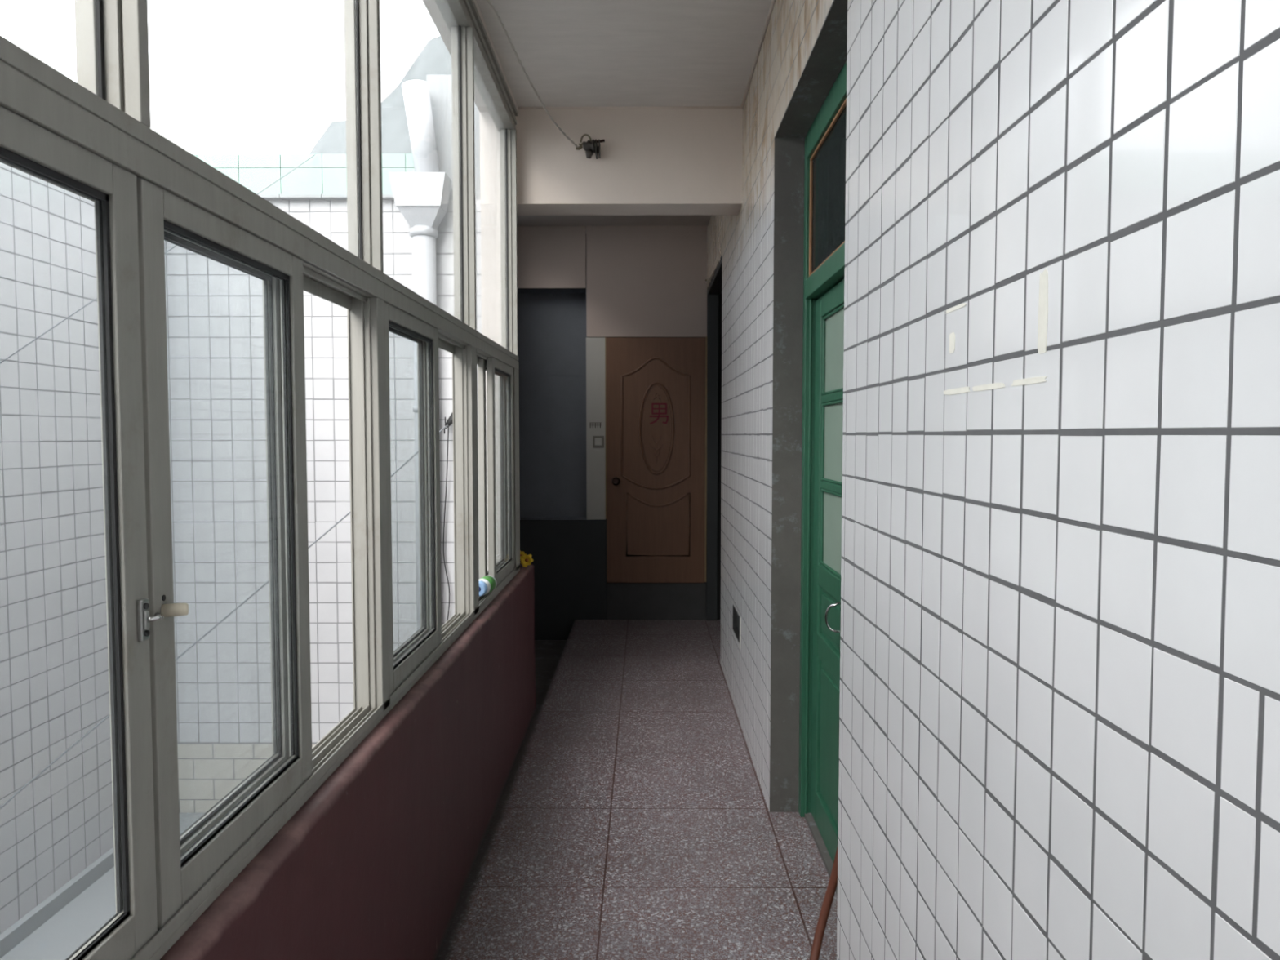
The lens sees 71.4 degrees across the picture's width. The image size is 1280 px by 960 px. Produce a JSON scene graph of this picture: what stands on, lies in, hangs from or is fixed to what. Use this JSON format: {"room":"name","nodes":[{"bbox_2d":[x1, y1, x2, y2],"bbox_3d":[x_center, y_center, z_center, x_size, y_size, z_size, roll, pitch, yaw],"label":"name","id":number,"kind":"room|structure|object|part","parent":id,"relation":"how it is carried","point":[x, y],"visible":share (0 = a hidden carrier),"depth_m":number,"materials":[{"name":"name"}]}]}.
{"room":"corridor","nodes":[
{"label":"corridor","id":0,"kind":"room"},
{"bbox_2d":[160,564,536,959],"bbox_3d":[-0.632,1.471,0.889,0.129,1.687,7.620,0,3,0],"label":"wall","id":1,"kind":"structure","parent":0,"point":[377,863],"depth_m":2.15,"materials":[{"name":"red paint"}]},
{"bbox_2d":[0,0,390,959],"bbox_3d":[-0.646,-0.500,1.113,0.115,2.227,2.005,0,3,0],"label":"window","id":2,"kind":"structure","parent":1,"relation":"in","point":[91,138],"depth_m":1.18,"materials":[{"name":"metal"}]},
{"bbox_3d":[-0.633,0.115,0.841,0.024,0.968,0.561,0,3,0],"label":"sash","id":3,"kind":"part","parent":2,"relation":"part of","materials":[{"name":"metal"}]},
{"bbox_3d":[-0.615,0.173,1.106,0.009,0.052,0.018,0,3,0],"label":"lock plate","id":4,"kind":"part","parent":2,"relation":"part of","materials":[{"name":"metal"}]},
{"bbox_3d":[-0.630,0.087,1.393,0.024,0.968,0.524,0,3,0],"label":"sash","id":5,"kind":"part","parent":2,"relation":"part of","materials":[{"name":"metal"}]},
{"bbox_3d":[-0.664,0.094,1.411,0.024,0.955,0.502,0,3,0],"label":"sash","id":6,"kind":"part","parent":2,"relation":"part of","materials":[{"name":"metal"}]},
{"bbox_2d":[382,0,479,710],"bbox_3d":[-0.647,-0.580,2.691,0.094,2.227,1.165,0,3,0],"label":"window","id":7,"kind":"structure","parent":1,"relation":"in","point":[408,315],"depth_m":3.09,"materials":[{"name":"metal"}]},
{"bbox_3d":[-0.657,0.043,2.444,0.024,0.955,0.590,0,3,0],"label":"sash","id":8,"kind":"part","parent":7,"relation":"part of","materials":[{"name":"metal"}]},
{"bbox_3d":[-0.623,0.035,2.433,0.024,0.968,0.572,0,3,0],"label":"sash","id":9,"kind":"part","parent":7,"relation":"part of","materials":[{"name":"metal"}]},
{"bbox_2d":[422,0,518,570],"bbox_3d":[-0.707,-0.495,0.695,0.178,2.275,7.430,0,3,0],"label":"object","id":10,"kind":"structure","parent":1,"relation":"attached to","point":[490,149],"depth_m":4.33,"materials":[{"name":"grey paint"}]},
{"bbox_2d":[448,3,519,613],"bbox_3d":[-0.640,-0.636,3.814,0.094,2.227,1.095,0,3,0],"label":"window","id":11,"kind":"structure","parent":1,"relation":"in","point":[502,361],"depth_m":4.17,"materials":[{"name":"metal"}]},
{"bbox_2d":[479,575,496,596],"bbox_3d":[-0.622,0.423,3.554,0.068,0.068,0.152,0,3,7],"label":"plastic jar","id":12,"kind":"object","parent":11,"relation":"on","point":[487,584],"visible":0.68,"depth_m":3.52,"materials":[{"name":"plastic"}]},
{"bbox_3d":[-0.648,-0.033,3.947,0.024,0.955,0.590,0,3,0],"label":"sash","id":13,"kind":"part","parent":11,"relation":"part of","materials":[{"name":"metal"}]},
{"bbox_3d":[-0.614,-0.042,3.961,0.024,0.968,0.578,0,3,0],"label":"sash","id":14,"kind":"part","parent":11,"relation":"part of","materials":[{"name":"metal"}]},
{"bbox_2d":[520,550,533,567],"bbox_3d":[-0.589,0.400,4.522,0.094,0.084,0.048,3,4,42],"label":"flower","id":15,"kind":"object","parent":1,"relation":"on","point":[526,560],"visible":0.81,"depth_m":4.51,"materials":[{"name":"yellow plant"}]},
{"bbox_2d":[476,0,771,226],"bbox_3d":[-0.062,-1.773,2.064,1.950,0.140,10.300,0,3,0],"label":"ceiling","id":16,"kind":"structure","parent":0,"point":[574,53],"depth_m":3.73,"materials":[{"name":"grey paint"}]},
{"bbox_2d":[486,0,578,147],"bbox_3d":[-0.445,-1.665,3.484,0.098,0.214,1.625,0,3,7],"label":"twisted flex","id":17,"kind":"object","parent":16,"relation":"hanging from","point":[488,1],"visible":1,"depth_m":3.62,"materials":[{"name":"grey plastic"}]},
{"bbox_2d":[515,108,742,215],"bbox_3d":[-0.131,-1.594,4.471,1.284,0.470,0.230,0,3,0],"label":"ceiling beam","id":18,"kind":"structure","parent":16,"relation":"attached to","point":[652,162],"depth_m":4.36,"materials":[{"name":"beige paint"}]},
{"bbox_2d":[575,133,604,159],"bbox_3d":[-0.239,-1.610,4.311,0.139,0.118,0.094,0,3,0],"label":"insulator","id":19,"kind":"object","parent":18,"relation":"attached to","point":[590,147],"visible":1,"depth_m":4.29,"materials":[{"name":"plastic"}]},
{"bbox_2d":[516,226,739,720],"bbox_3d":[-0.148,0.012,7.080,3.820,3.940,0.362,0,3,0],"label":"wall","id":20,"kind":"structure","parent":0,"point":[579,286],"depth_m":6.93,"materials":[{"name":"black paint"}]},
{"bbox_2d":[590,422,600,427],"bbox_3d":[-0.344,-0.423,6.889,0.090,0.041,0.002,0,3,0],"label":"wall marking","id":21,"kind":"structure","parent":20,"relation":"attached to","point":[590,423],"depth_m":6.89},
{"bbox_2d":[592,435,604,447],"bbox_3d":[-0.322,-0.295,6.890,0.085,0.092,0.014,0,3,0],"label":"light switch","id":22,"kind":"object","parent":20,"relation":"attached to","point":[597,441],"visible":1,"depth_m":6.88,"materials":[{"name":"grey plastic"}]},
{"bbox_2d":[604,336,706,582],"bbox_3d":[0.123,-0.148,6.861,0.782,1.898,0.100,0,3,0],"label":"door","id":23,"kind":"structure","parent":20,"relation":"in","point":[655,388],"depth_m":6.87,"materials":[{"name":"brown wood"}]},
{"bbox_3d":[-0.186,0.010,6.851,0.064,0.064,0.062,0,3,0],"label":"knob","id":24,"kind":"part","parent":23,"relation":"part of","materials":[{"name":"brown metal"}]},
{"bbox_3d":[0.122,-0.176,6.871,0.538,1.538,0.018,0,3,0],"label":"moulding","id":25,"kind":"part","parent":23,"relation":"part of","materials":[{"name":"brown wood"}]},
{"bbox_2d":[435,619,837,959],"bbox_3d":[0.552,1.798,2.039,2.320,0.920,9.900,0,3,0],"label":"floor","id":26,"kind":"structure","parent":0,"point":[632,820],"depth_m":3.20,"materials":[{"name":"stone"}]},
{"bbox_2d":[809,844,838,959],"bbox_3d":[0.544,0.645,2.302,0.124,1.347,0.208,-3,4,-43],"label":"wooden stick","id":27,"kind":"object","parent":26,"relation":"on","point":[833,882],"visible":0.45,"depth_m":2.39,"materials":[{"name":"brown wood"}]},
{"bbox_2d":[827,133,846,257],"bbox_3d":[0.717,0.000,2.749,0.080,2.600,1.300,0,3,0],"label":"wall","id":28,"kind":"structure","parent":0,"point":[842,166],"depth_m":3.30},
{"bbox_2d":[706,0,1279,959],"bbox_3d":[1.099,-0.178,1.947,1.227,3.035,9.920,0,3,0],"label":"wall","id":29,"kind":"structure","parent":0,"point":[1060,701],"depth_m":1.06,"materials":[{"name":"white tile"}]},
{"bbox_2d":[518,0,775,108],"bbox_3d":[-0.067,-1.629,0.636,1.098,0.016,7.433,0,3,0],"label":"trim","id":30,"kind":"structure","parent":29,"relation":"attached to","point":[772,2],"depth_m":4.33,"materials":[{"name":"beige paint"}]},
{"bbox_2d":[704,261,719,283],"bbox_3d":[0.504,-1.468,6.281,0.018,0.074,1.099,0,3,0],"label":"wire","id":31,"kind":"object","parent":29,"relation":"attached to","point":[706,280],"visible":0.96,"depth_m":6.26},
{"bbox_2d":[706,257,722,642],"bbox_3d":[0.563,-0.145,6.230,0.099,2.540,1.324,0,3,0],"label":"door frame","id":32,"kind":"structure","parent":29,"relation":"in","point":[714,290],"depth_m":6.85,"materials":[{"name":"black paint"}]},
{"bbox_2d":[733,604,740,648],"bbox_3d":[0.525,0.751,4.635,0.054,0.160,0.412,0,3,0],"label":"box","id":33,"kind":"object","parent":29,"relation":"attached to","point":[736,619],"visible":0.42,"depth_m":4.77,"materials":[{"name":"black metal"}]},
{"bbox_3d":[0.526,0.751,4.640,0.008,0.100,0.340,0,3,0],"label":"socket plate","id":34,"kind":"part","parent":33,"relation":"part of","materials":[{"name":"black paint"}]},
{"bbox_2d":[769,0,847,812],"bbox_3d":[0.584,0.027,2.746,0.184,2.545,1.230,0,3,0],"label":"door frame","id":35,"kind":"structure","parent":29,"relation":"in","point":[828,55],"depth_m":3.33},
{"bbox_2d":[798,61,846,895],"bbox_3d":[0.629,0.035,2.745,0.105,2.530,1.192,0,3,0],"label":"door","id":36,"kind":"structure","parent":35,"relation":"attached to","point":[823,340],"depth_m":3.17,"materials":[{"name":"green paint"}]},
{"bbox_3d":[0.625,-0.921,2.699,0.004,0.425,1.090,0,3,0],"label":"transom pane","id":37,"kind":"part","parent":36,"relation":"part of","materials":[{"name":"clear glass"}]},
{"bbox_3d":[0.658,0.176,2.999,0.004,0.273,0.400,0,3,0],"label":"pane","id":38,"kind":"part","parent":36,"relation":"part of","materials":[{"name":"green glass"}]},
{"bbox_3d":[0.611,0.424,2.766,0.070,0.104,0.020,0,3,7],"label":"handle","id":39,"kind":"part","parent":36,"relation":"part of","materials":[{"name":"silver metal"}]},
{"bbox_3d":[0.658,-0.126,2.984,0.004,0.275,0.400,0,3,0],"label":"pane","id":40,"kind":"part","parent":36,"relation":"part of","materials":[{"name":"green glass"}]},
{"bbox_3d":[0.658,-0.429,2.968,0.004,0.276,0.400,0,3,0],"label":"pane","id":41,"kind":"part","parent":36,"relation":"part of","materials":[{"name":"green glass"}]},
{"bbox_2d":[943,267,1048,395],"bbox_3d":[0.481,-0.192,1.230,0.001,0.135,0.366,0,3,0],"label":"residue","id":42,"kind":"object","parent":29,"relation":"attached to","point":[1043,281],"visible":1,"depth_m":1.07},
{"label":"outside","id":43,"kind":"structure","parent":0,"visible":0},
{"bbox_3d":[-14.760,0.383,40.159,150.000,0.080,160.000,0,3,0],"label":"ground","id":44,"kind":"structure","parent":43,"visible":0},
{"bbox_2d":[0,162,180,958],"bbox_3d":[-2.464,0.585,0.244,0.230,3.483,8.400,0,3,0],"label":"wall","id":45,"kind":"structure","parent":44,"relation":"on","point":[56,834],"depth_m":3.56,"materials":[{"name":"white tile"}]},
{"bbox_2d":[192,153,414,199],"bbox_3d":[-1.828,-1.265,0.248,1.540,0.212,8.600,0,3,0],"label":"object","id":46,"kind":"object","parent":45,"relation":"on","point":[322,176],"visible":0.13,"depth_m":4.31,"materials":[{"name":"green tile"}]},
{"bbox_2d":[0,154,315,364],"bbox_3d":[-1.954,-0.997,3.782,0.026,1.090,1.336,2,4,36],"label":"cable","id":47,"kind":"object","parent":46,"relation":"attached to","point":[314,154],"visible":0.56,"depth_m":3.48,"materials":[{"name":"grey metal"}]},
{"bbox_2d":[164,75,481,813],"bbox_3d":[-1.613,0.071,4.519,1.880,4.080,0.201,0,3,0],"label":"wall","id":48,"kind":"structure","parent":44,"relation":"on","point":[214,309],"depth_m":4.42,"materials":[{"name":"white tile"}]},
{"bbox_2d":[0,425,448,809],"bbox_3d":[-1.663,0.496,3.776,1.876,1.469,0.164,-2,4,-37],"label":"cable","id":49,"kind":"object","parent":48,"relation":"attached to","point":[446,426],"visible":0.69,"depth_m":3.73,"materials":[{"name":"grey metal"}]},
{"bbox_2d":[388,80,451,631],"bbox_3d":[-1.042,-0.099,4.315,0.265,3.576,0.176,0,3,0],"label":"drainpipe","id":50,"kind":"object","parent":48,"relation":"attached to","point":[421,196],"visible":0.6,"depth_m":4.21,"materials":[{"name":"white plastic"}]},
{"bbox_2d":[444,413,453,433],"bbox_3d":[-0.923,-0.279,4.363,0.072,0.105,0.043,-1,3,-10],"label":"clamp","id":51,"kind":"object","parent":48,"relation":"attached to","point":[450,421],"visible":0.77,"depth_m":4.34,"materials":[{"name":"black metal"}]},
{"bbox_2d":[443,424,449,621],"bbox_3d":[-0.946,0.256,4.386,0.054,1.052,0.023,2,4,38],"label":"hanging cable","id":52,"kind":"object","parent":51,"relation":"hanging from","point":[448,424],"visible":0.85,"depth_m":4.38,"materials":[{"name":"black rubber"}]},
{"bbox_2d":[309,35,451,154],"bbox_3d":[-9.634,-16.942,60.285,100.000,32.666,22.000,0,3,0],"label":"hill","id":53,"kind":"structure","parent":44,"relation":"on","point":[435,59],"depth_m":58.19,"materials":[{"name":"white"}]},
{"bbox_2d":[534,640,566,704],"bbox_3d":[-1.241,1.686,5.862,1.449,0.760,2.265,0,3,0],"label":"stair steps","id":54,"kind":"structure","parent":44,"relation":"on","point":[548,653],"depth_m":6.27,"materials":[{"name":"grey stone"}]},
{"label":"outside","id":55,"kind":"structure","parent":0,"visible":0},
{"bbox_2d":[0,813,204,959],"bbox_3d":[-1.589,1.943,0.307,1.580,0.100,8.400,0,3,0],"label":"floor","id":56,"kind":"structure","parent":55,"point":[65,931],"depth_m":3.49,"materials":[{"name":"grey concrete"}]}
]}

